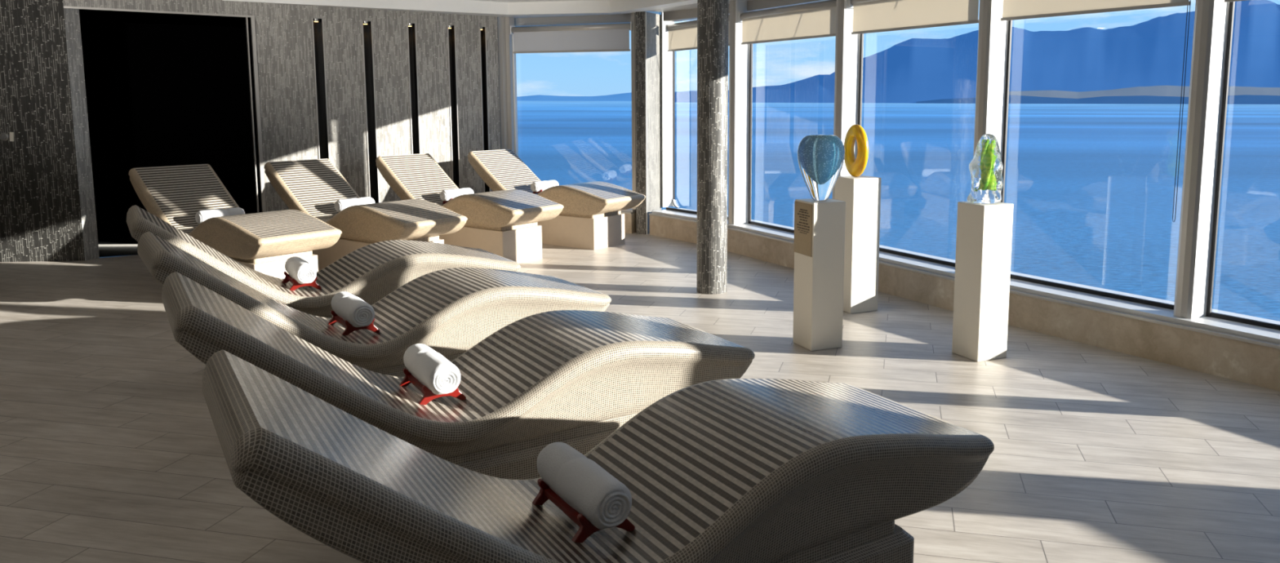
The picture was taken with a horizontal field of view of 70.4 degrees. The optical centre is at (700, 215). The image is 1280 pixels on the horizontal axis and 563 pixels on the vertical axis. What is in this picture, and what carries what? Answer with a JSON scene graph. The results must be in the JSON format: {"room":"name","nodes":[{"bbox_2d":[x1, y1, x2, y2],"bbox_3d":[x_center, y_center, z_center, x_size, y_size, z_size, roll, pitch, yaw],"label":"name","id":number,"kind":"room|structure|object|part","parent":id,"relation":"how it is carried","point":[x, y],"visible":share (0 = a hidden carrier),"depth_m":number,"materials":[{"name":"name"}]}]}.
{"room":"spa","nodes":[
{"label":"spa","id":0,"kind":"room"},
{"bbox_2d":[0,0,84,262],"bbox_3d":[-7.953,-0.834,8.889,3.290,2.660,0.420,0,7,0],"label":"wall","id":1,"kind":"structure","parent":0,"point":[41,217],"depth_m":9.06,"materials":[{"name":"stone"}]},
{"bbox_2d":[0,133,8,141],"bbox_3d":[-6.947,-0.785,9.012,0.080,0.080,0.024,-1,7,-7],"label":"button","id":2,"kind":"object","parent":1,"relation":"attached to","point":[3,136],"visible":1,"depth_m":9.00,"materials":[{"name":"plastic"}]},
{"bbox_2d":[9,132,13,141],"bbox_3d":[-6.881,-0.786,9.026,0.039,0.094,0.010,-1,7,-7],"label":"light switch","id":3,"kind":"object","parent":1,"relation":"attached to","point":[11,134],"visible":1,"depth_m":9.02,"materials":[{"name":"beige paint"}]},
{"bbox_2d":[97,232,137,257],"bbox_3d":[-6.192,0.274,10.734,2.568,0.001,2.621,0,7,0],"label":"trim","id":4,"kind":"structure","parent":0,"point":[116,238],"depth_m":10.12,"materials":[{"name":"black metal"}]},
{"bbox_2d":[62,0,500,212],"bbox_3d":[-4.452,-1.062,10.391,3.710,2.750,2.620,0,7,0],"label":"wall","id":5,"kind":"structure","parent":0,"point":[283,32],"depth_m":10.66,"materials":[{"name":"grey stone"}]},
{"bbox_2d":[63,8,99,260],"bbox_3d":[-6.290,-0.812,9.188,0.035,2.550,0.170,0,7,0],"label":"trim","id":6,"kind":"structure","parent":5,"relation":"attached to","point":[72,20],"depth_m":9.19,"materials":[{"name":"stone"}]},
{"bbox_2d":[97,244,137,246],"bbox_3d":[-6.251,0.335,10.177,1.300,0.020,0.095,0,7,0],"label":"trim","id":7,"kind":"structure","parent":5,"relation":"attached to","point":[100,245],"depth_m":10.15,"materials":[{"name":"silver metal"}]},
{"bbox_2d":[63,5,254,17],"bbox_3d":[-5.603,-2.122,9.434,1.420,0.020,1.015,0,7,0],"label":"trim","id":8,"kind":"structure","parent":5,"relation":"attached to","point":[64,6],"depth_m":9.38,"materials":[{"name":"metal"}]},
{"bbox_2d":[79,8,262,235],"bbox_3d":[-6.188,-0.994,10.572,2.568,2.559,2.621,0,7,0],"label":"doorway","id":9,"kind":"structure","parent":5,"relation":"attached to","point":[162,89],"depth_m":11.19,"materials":[{"name":"black"}]},
{"bbox_2d":[245,16,266,213],"bbox_3d":[-4.947,-0.922,10.075,0.110,2.550,0.062,0,7,0],"label":"trim","id":10,"kind":"structure","parent":5,"relation":"attached to","point":[252,18],"depth_m":10.03,"materials":[{"name":"metal"}]},
{"bbox_2d":[311,17,329,159],"bbox_3d":[-4.404,-1.005,10.504,0.174,2.510,0.180,0,7,0],"label":"trim","id":11,"kind":"structure","parent":5,"relation":"attached to","point":[317,27],"depth_m":10.48,"materials":[{"name":"metal"}]},
{"bbox_2d":[222,0,507,17],"bbox_3d":[-4.998,-2.488,10.421,5.190,0.170,3.500,0,7,0],"label":"ceiling","id":12,"kind":"structure","parent":5,"relation":"attached to","point":[497,9],"depth_m":10.74,"materials":[{"name":"white paint"}]},
{"bbox_2d":[361,20,379,203],"bbox_3d":[-3.956,-1.044,10.817,0.171,2.510,0.178,0,7,0],"label":"trim","id":13,"kind":"structure","parent":5,"relation":"attached to","point":[367,34],"depth_m":10.82,"materials":[{"name":"metal"}]},
{"bbox_2d":[406,22,420,154],"bbox_3d":[-3.529,-1.081,11.117,0.163,2.510,0.172,0,7,0],"label":"trim","id":14,"kind":"structure","parent":5,"relation":"attached to","point":[411,31],"depth_m":11.09,"materials":[{"name":"metal"}]},
{"bbox_2d":[447,25,460,188],"bbox_3d":[-3.126,-1.116,11.399,0.158,2.510,0.169,0,7,0],"label":"trim","id":15,"kind":"structure","parent":5,"relation":"attached to","point":[451,42],"depth_m":11.38,"materials":[{"name":"metal"}]},
{"bbox_2d":[479,26,490,192],"bbox_3d":[-2.793,-1.145,11.632,0.148,2.510,0.161,0,7,0],"label":"trim","id":16,"kind":"structure","parent":5,"relation":"attached to","point":[482,33],"depth_m":11.59,"materials":[{"name":"metal"}]},
{"bbox_2d":[497,12,635,209],"bbox_3d":[-1.689,-1.316,11.482,1.845,2.407,0.763,0,7,0],"label":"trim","id":17,"kind":"structure","parent":5,"relation":"attached to","point":[504,37],"depth_m":11.64,"materials":[{"name":"metal"}]},
{"bbox_2d":[510,22,632,53],"bbox_3d":[-1.624,-2.221,11.325,1.642,0.351,0.735,0,7,0],"label":"roller blind","id":18,"kind":"object","parent":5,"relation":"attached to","point":[602,37],"visible":1,"depth_m":11.28,"materials":[{"name":"fabric"}]},
{"bbox_2d":[514,13,631,26],"bbox_3d":[-1.588,-2.559,11.517,1.767,0.250,0.847,0,7,0],"label":"trim","id":19,"kind":"structure","parent":5,"relation":"attached to","point":[624,18],"depth_m":11.44,"materials":[{"name":"metal"}]},
{"bbox_2d":[471,0,661,17],"bbox_3d":[-2.095,-1.866,4.702,15.400,0.100,16.600,0,7,0],"label":"ceiling","id":20,"kind":"structure","parent":0,"point":[500,1],"depth_m":11.03,"materials":[{"name":"white paint"}]},
{"bbox_2d":[609,0,697,13],"bbox_3d":[1.610,-2.031,6.983,5.428,0.170,8.324,0,7,0],"label":"trim","id":21,"kind":"structure","parent":20,"relation":"attached to","point":[620,6],"depth_m":10.47,"materials":[{"name":"white paint"}]},
{"bbox_2d":[648,0,751,12],"bbox_3d":[1.977,-2.031,6.966,5.355,0.165,8.034,0,7,0],"label":"trim","id":22,"kind":"structure","parent":20,"relation":"attached to","point":[694,6],"depth_m":10.50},
{"bbox_2d":[662,0,827,22],"bbox_3d":[2.168,-1.985,7.104,5.250,0.250,7.980,0,7,0],"label":"trim","id":23,"kind":"structure","parent":20,"relation":"attached to","point":[753,5],"depth_m":9.62,"materials":[{"name":"metal"}]},
{"bbox_2d":[665,14,729,52],"bbox_3d":[-0.010,-2.110,10.490,0.850,0.351,1.413,0,7,0],"label":"roller blind","id":24,"kind":"object","parent":23,"relation":"attached to","point":[682,36],"visible":0.46,"depth_m":10.78,"materials":[{"name":"fabric"}]},
{"bbox_2d":[738,0,836,44],"bbox_3d":[0.873,-1.916,8.989,0.935,0.351,1.462,0,7,0],"label":"roller blind","id":25,"kind":"object","parent":23,"relation":"attached to","point":[813,20],"visible":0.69,"depth_m":8.91,"materials":[{"name":"fabric"}]},
{"bbox_2d":[848,0,978,34],"bbox_3d":[1.767,-1.725,7.510,0.874,0.351,1.369,0,7,0],"label":"roller blind","id":26,"kind":"object","parent":23,"relation":"attached to","point":[869,16],"visible":0.94,"depth_m":7.51,"materials":[{"name":"fabric"}]},
{"bbox_2d":[1000,0,1191,222],"bbox_3d":[2.648,-0.877,6.223,0.901,1.701,1.255,0,7,0],"label":"roller blind","id":27,"kind":"object","parent":23,"relation":"attached to","point":[1012,10],"visible":1,"depth_m":6.16,"materials":[{"name":"fabric"}]},
{"bbox_3d":[3.011,-0.768,5.647,0.004,1.631,0.020,-5,9,-34],"label":"pull chain","id":28,"kind":"part","parent":27,"relation":"part of","materials":[{"name":"black metal"}]},
{"bbox_2d":[1224,0,1248,2],"bbox_3d":[3.509,-1.386,4.893,0.817,0.351,1.124,0,7,0],"label":"roller blind","id":29,"kind":"object","parent":23,"relation":"attached to","point":[1225,1],"visible":1,"depth_m":5.36,"materials":[{"name":"fabric"}]},
{"bbox_2d":[0,232,1279,562],"bbox_3d":[-2.203,1.061,4.673,14.800,0.001,15.400,0,7,0],"label":"floor","id":30,"kind":"structure","parent":0,"point":[111,451],"depth_m":4.64,"materials":[{"name":"stone"}]},
{"bbox_2d":[128,164,342,279],"bbox_3d":[-4.059,0.131,7.841,2.169,1.031,0.722,5,9,35],"label":"lounger","id":31,"kind":"object","parent":30,"relation":"on","point":[263,242],"visible":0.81,"depth_m":7.51,"materials":[{"name":"beige tile"}]},
{"bbox_3d":[-4.247,0.069,8.012,0.184,0.082,0.278,5,9,35],"label":"towel stand","id":32,"kind":"object","parent":31,"relation":"on","visible":0},
{"bbox_2d":[195,207,244,223],"bbox_3d":[-4.249,-0.001,7.999,0.126,0.117,0.393,5,9,35],"label":"rolled towel","id":33,"kind":"object","parent":32,"relation":"on","point":[202,215],"visible":0.7,"depth_m":7.92,"materials":[{"name":"white fabric"}]},
{"bbox_2d":[126,204,520,318],"bbox_3d":[-2.279,0.413,5.673,2.169,1.031,0.722,-5,9,-34],"label":"lounger","id":34,"kind":"object","parent":30,"relation":"on","point":[370,273],"visible":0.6,"depth_m":5.51,"materials":[{"name":"beige tile"}]},
{"bbox_2d":[281,271,321,290],"bbox_3d":[-2.455,0.399,5.544,0.184,0.082,0.278,-5,9,-34],"label":"towel stand","id":35,"kind":"object","parent":34,"relation":"on","point":[287,278],"visible":0.59,"depth_m":5.46,"materials":[{"name":"red plastic"}]},
{"bbox_3d":[-2.528,0.385,5.651,0.184,0.082,0.018,-5,9,-34],"label":"frame","id":36,"kind":"part","parent":35,"relation":"part of","materials":[{"name":"red wood"}]},
{"bbox_3d":[-2.494,0.398,5.517,0.016,0.016,0.250,-5,9,-34],"label":"rail","id":37,"kind":"part","parent":35,"relation":"part of","materials":[{"name":"red plastic"}]},
{"bbox_2d":[284,256,316,284],"bbox_3d":[-2.451,0.329,5.532,0.126,0.117,0.393,-5,9,-34],"label":"rolled towel","id":38,"kind":"object","parent":35,"relation":"on","point":[298,268],"visible":0.99,"depth_m":5.39,"materials":[{"name":"white fabric"}]},
{"bbox_3d":[-2.382,0.413,5.438,0.184,0.082,0.018,-5,9,-34],"label":"frame","id":39,"kind":"part","parent":35,"relation":"part of","materials":[{"name":"red wood"}]},
{"bbox_2d":[263,158,467,271],"bbox_3d":[-3.243,0.025,8.691,2.169,1.031,0.722,5,9,34],"label":"lounger","id":40,"kind":"object","parent":30,"relation":"on","point":[313,187],"visible":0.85,"depth_m":8.44,"materials":[{"name":"beige tile"}]},
{"bbox_3d":[-3.400,-0.043,8.908,0.184,0.082,0.278,5,9,34],"label":"towel stand","id":41,"kind":"object","parent":40,"relation":"on","visible":0},
{"bbox_2d":[334,196,374,211],"bbox_3d":[-3.402,-0.113,8.895,0.126,0.117,0.393,5,9,34],"label":"rolled towel","id":42,"kind":"object","parent":41,"relation":"on","point":[340,205],"visible":0.72,"depth_m":8.80,"materials":[{"name":"white fabric"}]},
{"bbox_2d":[137,231,611,377],"bbox_3d":[-1.570,0.545,4.656,2.169,1.031,0.722,-5,9,-36],"label":"lounger","id":43,"kind":"object","parent":30,"relation":"on","point":[449,312],"visible":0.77,"depth_m":4.51,"materials":[{"name":"beige wicker"}]},
{"bbox_2d":[327,310,379,335],"bbox_3d":[-1.742,0.531,4.521,0.184,0.082,0.278,-5,9,-36],"label":"towel stand","id":44,"kind":"object","parent":43,"relation":"on","point":[349,328],"visible":0.48,"depth_m":4.44,"materials":[{"name":"red plastic"}]},
{"bbox_3d":[-1.819,0.518,4.626,0.184,0.082,0.018,-5,9,-36],"label":"frame","id":45,"kind":"part","parent":44,"relation":"part of","materials":[{"name":"red plastic"}]},
{"bbox_3d":[-1.781,0.531,4.493,0.016,0.016,0.250,-5,9,-36],"label":"rail","id":46,"kind":"part","parent":44,"relation":"part of","materials":[{"name":"red plastic"}]},
{"bbox_2d":[331,291,374,327],"bbox_3d":[-1.738,0.462,4.509,0.126,0.117,0.393,-5,9,-36],"label":"rolled towel","id":47,"kind":"object","parent":44,"relation":"on","point":[350,308],"visible":0.99,"depth_m":4.38,"materials":[{"name":"white fabric"}]},
{"bbox_3d":[-1.665,0.545,4.417,0.184,0.082,0.018,-5,9,-36],"label":"frame","id":48,"kind":"part","parent":44,"relation":"part of","materials":[{"name":"red plastic"}]},
{"bbox_2d":[161,271,755,479],"bbox_3d":[-0.855,0.678,3.626,2.169,1.031,0.722,-5,9,-33],"label":"lounger","id":49,"kind":"object","parent":30,"relation":"on","point":[573,378],"visible":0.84,"depth_m":3.45,"materials":[{"name":"beige wicker"}]},
{"bbox_2d":[399,368,466,404],"bbox_3d":[-1.054,0.660,3.532,0.184,0.082,0.278,-5,9,-33],"label":"towel stand","id":50,"kind":"object","parent":49,"relation":"on","point":[428,396],"visible":0.6,"depth_m":3.45,"materials":[{"name":"red plastic"}]},
{"bbox_3d":[-1.126,0.646,3.640,0.184,0.082,0.018,-5,9,-33],"label":"frame","id":51,"kind":"part","parent":50,"relation":"part of","materials":[{"name":"red plastic"}]},
{"bbox_3d":[-1.094,0.659,3.505,0.016,0.016,0.250,-5,9,-33],"label":"rail","id":52,"kind":"part","parent":50,"relation":"part of","materials":[{"name":"red plastic"}]},
{"bbox_2d":[403,343,460,395],"bbox_3d":[-1.051,0.590,3.519,0.126,0.117,0.393,-5,9,-33],"label":"rolled towel","id":53,"kind":"object","parent":50,"relation":"on","point":[433,371],"visible":1,"depth_m":3.39,"materials":[{"name":"white fabric"}]},
{"bbox_3d":[-0.982,0.674,3.425,0.184,0.082,0.018,-5,9,-33],"label":"frame","id":54,"kind":"part","parent":50,"relation":"part of","materials":[{"name":"red plastic"}]},
{"bbox_2d":[375,153,563,262],"bbox_3d":[-2.494,-0.097,9.660,2.169,1.031,0.722,5,9,35],"label":"lounger","id":55,"kind":"object","parent":30,"relation":"on","point":[503,223],"visible":0.78,"depth_m":9.27,"materials":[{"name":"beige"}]},
{"bbox_3d":[-2.655,-0.164,9.870,0.184,0.082,0.278,5,9,35],"label":"towel stand","id":56,"kind":"object","parent":55,"relation":"on","visible":0},
{"bbox_2d":[440,187,473,200],"bbox_3d":[-2.657,-0.234,9.857,0.126,0.117,0.393,5,9,35],"label":"rolled towel","id":57,"kind":"object","parent":56,"relation":"on","point":[445,195],"visible":0.77,"depth_m":9.75,"materials":[{"name":"white fabric"}]},
{"bbox_2d":[467,149,645,249],"bbox_3d":[-1.718,-0.217,10.625,2.169,1.031,0.722,5,9,33],"label":"lounger","id":58,"kind":"object","parent":30,"relation":"on","point":[590,218],"visible":0.83,"depth_m":10.22,"materials":[{"name":"beige tile"}]},
{"bbox_3d":[-1.867,-0.288,10.856,0.184,0.082,0.278,5,9,33],"label":"towel stand","id":59,"kind":"object","parent":58,"relation":"on","visible":0},
{"bbox_2d":[530,180,559,191],"bbox_3d":[-1.869,-0.358,10.842,0.126,0.117,0.393,5,9,33],"label":"rolled towel","id":60,"kind":"object","parent":59,"relation":"on","point":[535,186],"visible":0.81,"depth_m":10.74,"materials":[{"name":"white fabric"}]},
{"bbox_2d":[202,349,994,562],"bbox_3d":[-0.150,0.810,2.609,2.169,1.031,0.722,-5,9,-33],"label":"lounger","id":61,"kind":"object","parent":30,"relation":"on","point":[726,470],"visible":0.97,"depth_m":2.44,"materials":[{"name":"beige tile"}]},
{"bbox_2d":[532,479,635,542],"bbox_3d":[-0.328,0.796,2.483,0.184,0.082,0.278,-5,9,-33],"label":"towel stand","id":62,"kind":"object","parent":61,"relation":"on","point":[586,529],"visible":0.46,"depth_m":2.41,"materials":[{"name":"red plastic"}]},
{"bbox_3d":[-0.400,0.782,2.591,0.184,0.082,0.018,-5,9,-33],"label":"frame","id":63,"kind":"part","parent":62,"relation":"part of","materials":[{"name":"red wood"}]},
{"bbox_3d":[-0.368,0.795,2.456,0.016,0.016,0.250,-5,9,-33],"label":"rail","id":64,"kind":"part","parent":62,"relation":"part of","materials":[{"name":"red plastic"}]},
{"bbox_2d":[537,442,631,529],"bbox_3d":[-0.325,0.726,2.470,0.126,0.117,0.393,-5,9,-33],"label":"rolled towel","id":65,"kind":"object","parent":62,"relation":"on","point":[595,494],"visible":1,"depth_m":2.37,"materials":[{"name":"white fabric"}]},
{"bbox_3d":[-0.257,0.810,2.375,0.184,0.082,0.018,-5,9,-33],"label":"frame","id":66,"kind":"part","parent":62,"relation":"part of","materials":[{"name":"red wood"}]},
{"bbox_2d":[635,11,661,234],"bbox_3d":[-0.662,-1.140,11.282,0.330,2.700,0.570,0,7,0],"label":"wall pier","id":67,"kind":"object","parent":30,"relation":"on","point":[653,20],"visible":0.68,"depth_m":11.10,"materials":[{"name":"grey stone"}]},
{"bbox_2d":[696,0,728,294],"bbox_3d":[0.100,-0.754,7.688,0.262,2.850,0.262,0,7,0],"label":"column","id":68,"kind":"structure","parent":30,"relation":"on","point":[713,15],"depth_m":7.60,"materials":[{"name":"stone"}]},
{"bbox_2d":[792,198,845,351],"bbox_3d":[0.792,0.390,6.081,0.250,0.990,0.245,-3,8,-24],"label":"pedestal","id":69,"kind":"object","parent":30,"relation":"on","point":[819,225],"visible":0.98,"depth_m":5.98,"materials":[{"name":"beige paint"}]},
{"bbox_2d":[797,134,844,200],"bbox_3d":[0.796,-0.316,5.992,0.314,0.434,0.226,-1,7,-6],"label":"glass vase","id":70,"kind":"object","parent":69,"relation":"on","point":[820,157],"visible":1,"depth_m":5.91,"materials":[{"name":"blue glass"}]},
{"bbox_2d":[834,175,881,313],"bbox_3d":[1.230,0.222,7.147,0.260,1.056,0.260,-3,8,-25],"label":"pedestal","id":71,"kind":"object","parent":30,"relation":"on","point":[861,194],"visible":0.8,"depth_m":7.03,"materials":[{"name":"beige paint"}]},
{"bbox_2d":[844,124,868,177],"bbox_3d":[1.207,-0.504,7.034,0.075,0.410,0.300,-3,8,-24],"label":"ring","id":72,"kind":"object","parent":71,"relation":"on","point":[855,167],"visible":0.97,"depth_m":6.98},
{"bbox_2d":[951,201,1013,361],"bbox_3d":[1.820,0.416,5.847,0.245,1.003,0.245,-3,8,-25],"label":"pedestal","id":73,"kind":"object","parent":30,"relation":"on","point":[984,239],"visible":0.88,"depth_m":5.75,"materials":[{"name":"beige paint"}]},
{"bbox_2d":[967,133,1003,204],"bbox_3d":[1.824,-0.300,5.755,0.225,0.441,0.188,-1,7,-11],"label":"glass sculpture","id":74,"kind":"object","parent":73,"relation":"on","point":[986,166],"visible":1,"depth_m":5.69,"materials":[{"name":"glass"}]},
{"bbox_2d":[624,213,1279,391],"bbox_3d":[1.095,0.556,7.800,7.313,0.267,8.934,0,7,0],"label":"wall","id":75,"kind":"structure","parent":0,"point":[1257,365],"depth_m":6.18,"materials":[{"name":"beige stone"}]},
{"bbox_2d":[512,35,518,155],"bbox_3d":[-2.417,-1.300,11.816,0.033,2.287,0.052,0,7,0],"label":"trim","id":76,"kind":"structure","parent":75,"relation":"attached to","point":[514,54],"depth_m":11.78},
{"bbox_2d":[620,211,635,213],"bbox_3d":[-1.645,-0.094,11.705,1.838,0.018,1.025,0,7,0],"label":"trim","id":77,"kind":"structure","parent":75,"relation":"on","point":[621,212],"depth_m":11.23,"materials":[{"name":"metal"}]},
{"bbox_2d":[620,208,635,212],"bbox_3d":[-1.610,-0.127,11.788,1.873,0.028,1.112,0,7,0],"label":"trim","id":78,"kind":"structure","parent":75,"relation":"attached to","point":[628,210],"depth_m":11.27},
{"bbox_2d":[644,11,647,235],"bbox_3d":[-0.661,-1.103,10.994,0.012,2.700,0.012,0,7,0],"label":"trim","id":79,"kind":"structure","parent":75,"relation":"attached to","point":[645,11],"depth_m":11.01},
{"bbox_2d":[661,12,674,207],"bbox_3d":[-0.417,-1.385,11.457,0.158,2.557,0.240,0,7,0],"label":"trim","id":80,"kind":"structure","parent":75,"relation":"attached to","point":[667,140],"depth_m":11.42,"materials":[{"name":"white paint"}]},
{"bbox_2d":[672,51,675,199],"bbox_3d":[0.138,-1.165,10.620,0.988,2.337,1.776,0,7,0],"label":"window","id":81,"kind":"structure","parent":75,"relation":"in","point":[673,52],"depth_m":11.48,"materials":[{"name":"clear glass"}]},
{"bbox_2d":[728,0,752,224],"bbox_3d":[0.435,-1.180,9.882,0.255,2.559,0.214,0,7,0],"label":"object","id":82,"kind":"structure","parent":75,"relation":"attached to","point":[739,54],"depth_m":9.82,"materials":[{"name":"paint"}]},
{"bbox_2d":[748,44,752,223],"bbox_3d":[1.003,-0.970,9.110,0.942,2.337,1.542,0,7,0],"label":"window","id":83,"kind":"structure","parent":75,"relation":"in","point":[751,45],"depth_m":9.88,"materials":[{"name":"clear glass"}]},
{"bbox_2d":[831,0,863,199],"bbox_3d":[1.358,-0.983,8.356,0.260,2.559,0.215,0,7,0],"label":"trim","id":84,"kind":"structure","parent":75,"relation":"attached to","point":[847,45],"depth_m":8.24,"materials":[{"name":"metal"}]},
{"bbox_2d":[857,33,863,125],"bbox_3d":[1.882,-0.782,7.656,0.855,2.337,1.397,0,7,0],"label":"window frame","id":85,"kind":"structure","parent":75,"relation":"in","point":[861,34],"depth_m":8.28,"materials":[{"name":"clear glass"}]},
{"bbox_2d":[648,213,1279,349],"bbox_3d":[2.056,0.473,7.347,5.392,0.018,8.069,0,7,0],"label":"trim","id":86,"kind":"structure","parent":75,"relation":"on","point":[1227,335],"depth_m":6.15,"materials":[{"name":"metal"}]},
{"bbox_2d":[651,208,1279,344],"bbox_3d":[2.135,0.443,7.400,5.478,0.028,8.136,0,7,0],"label":"window sill","id":87,"kind":"structure","parent":75,"relation":"attached to","point":[1260,333],"depth_m":6.37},
{"bbox_2d":[666,207,1279,330],"bbox_3d":[2.125,0.417,7.381,5.119,0.028,7.885,0,7,0],"label":"trim","id":88,"kind":"structure","parent":75,"relation":"attached to","point":[1224,317],"depth_m":6.49,"materials":[{"name":"black rubber"}]},
{"bbox_2d":[973,0,1008,162],"bbox_3d":[2.224,-0.798,6.925,0.257,2.559,0.217,0,7,0],"label":"trim","id":89,"kind":"structure","parent":75,"relation":"attached to","point":[993,34],"depth_m":6.81,"materials":[{"name":"metal"}]},
{"bbox_2d":[1000,20,1012,202],"bbox_3d":[2.767,-0.606,6.297,0.916,2.337,1.343,0,7,0],"label":"window frame","id":90,"kind":"structure","parent":75,"relation":"in","point":[1010,22],"depth_m":6.88,"materials":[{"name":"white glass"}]},
{"bbox_2d":[1173,0,1230,319],"bbox_3d":[3.138,-0.629,5.623,0.229,2.559,0.202,0,7,0],"label":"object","id":91,"kind":"structure","parent":75,"relation":"attached to","point":[1211,16],"depth_m":5.59,"materials":[{"name":"metal"}]},
{"bbox_2d":[1206,1,1235,316],"bbox_3d":[3.625,-0.444,5.046,0.811,2.337,1.179,0,7,0],"label":"window","id":92,"kind":"structure","parent":75,"relation":"in","point":[1232,5],"depth_m":5.61,"materials":[{"name":"grey metal"}]},
{"label":"outside","id":93,"kind":"structure","parent":0,"visible":0},
{"bbox_2d":[516,90,693,101],"bbox_3d":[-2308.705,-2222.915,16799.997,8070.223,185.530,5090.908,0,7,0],"label":"hills","id":94,"kind":"structure","parent":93,"point":[624,96],"depth_m":8883.94,"materials":[{"name":"blue"}]},
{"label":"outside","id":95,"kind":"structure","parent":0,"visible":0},
{"bbox_2d":[675,0,1279,102],"bbox_3d":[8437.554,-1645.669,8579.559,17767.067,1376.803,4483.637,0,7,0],"label":"mountain range","id":96,"kind":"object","parent":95,"point":[1149,53],"visible":0.61,"depth_m":7667.79,"materials":[{"name":"blue"}]},
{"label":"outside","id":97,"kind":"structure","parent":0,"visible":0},
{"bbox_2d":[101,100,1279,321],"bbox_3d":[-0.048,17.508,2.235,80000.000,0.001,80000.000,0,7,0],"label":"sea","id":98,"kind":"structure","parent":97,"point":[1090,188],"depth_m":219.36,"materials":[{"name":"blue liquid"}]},
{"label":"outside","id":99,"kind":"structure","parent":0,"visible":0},
{"bbox_2d":[915,94,1279,104],"bbox_3d":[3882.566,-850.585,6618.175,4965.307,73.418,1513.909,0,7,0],"label":"shore","id":100,"kind":"structure","parent":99,"point":[1243,99],"depth_m":5955.67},
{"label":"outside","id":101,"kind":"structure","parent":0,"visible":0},
{"bbox_2d":[974,85,1279,98],"bbox_3d":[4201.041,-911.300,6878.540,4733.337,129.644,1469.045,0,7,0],"label":"shore","id":102,"kind":"structure","parent":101,"point":[1155,91],"depth_m":6215.63,"materials":[{"name":"blue"}]}
]}

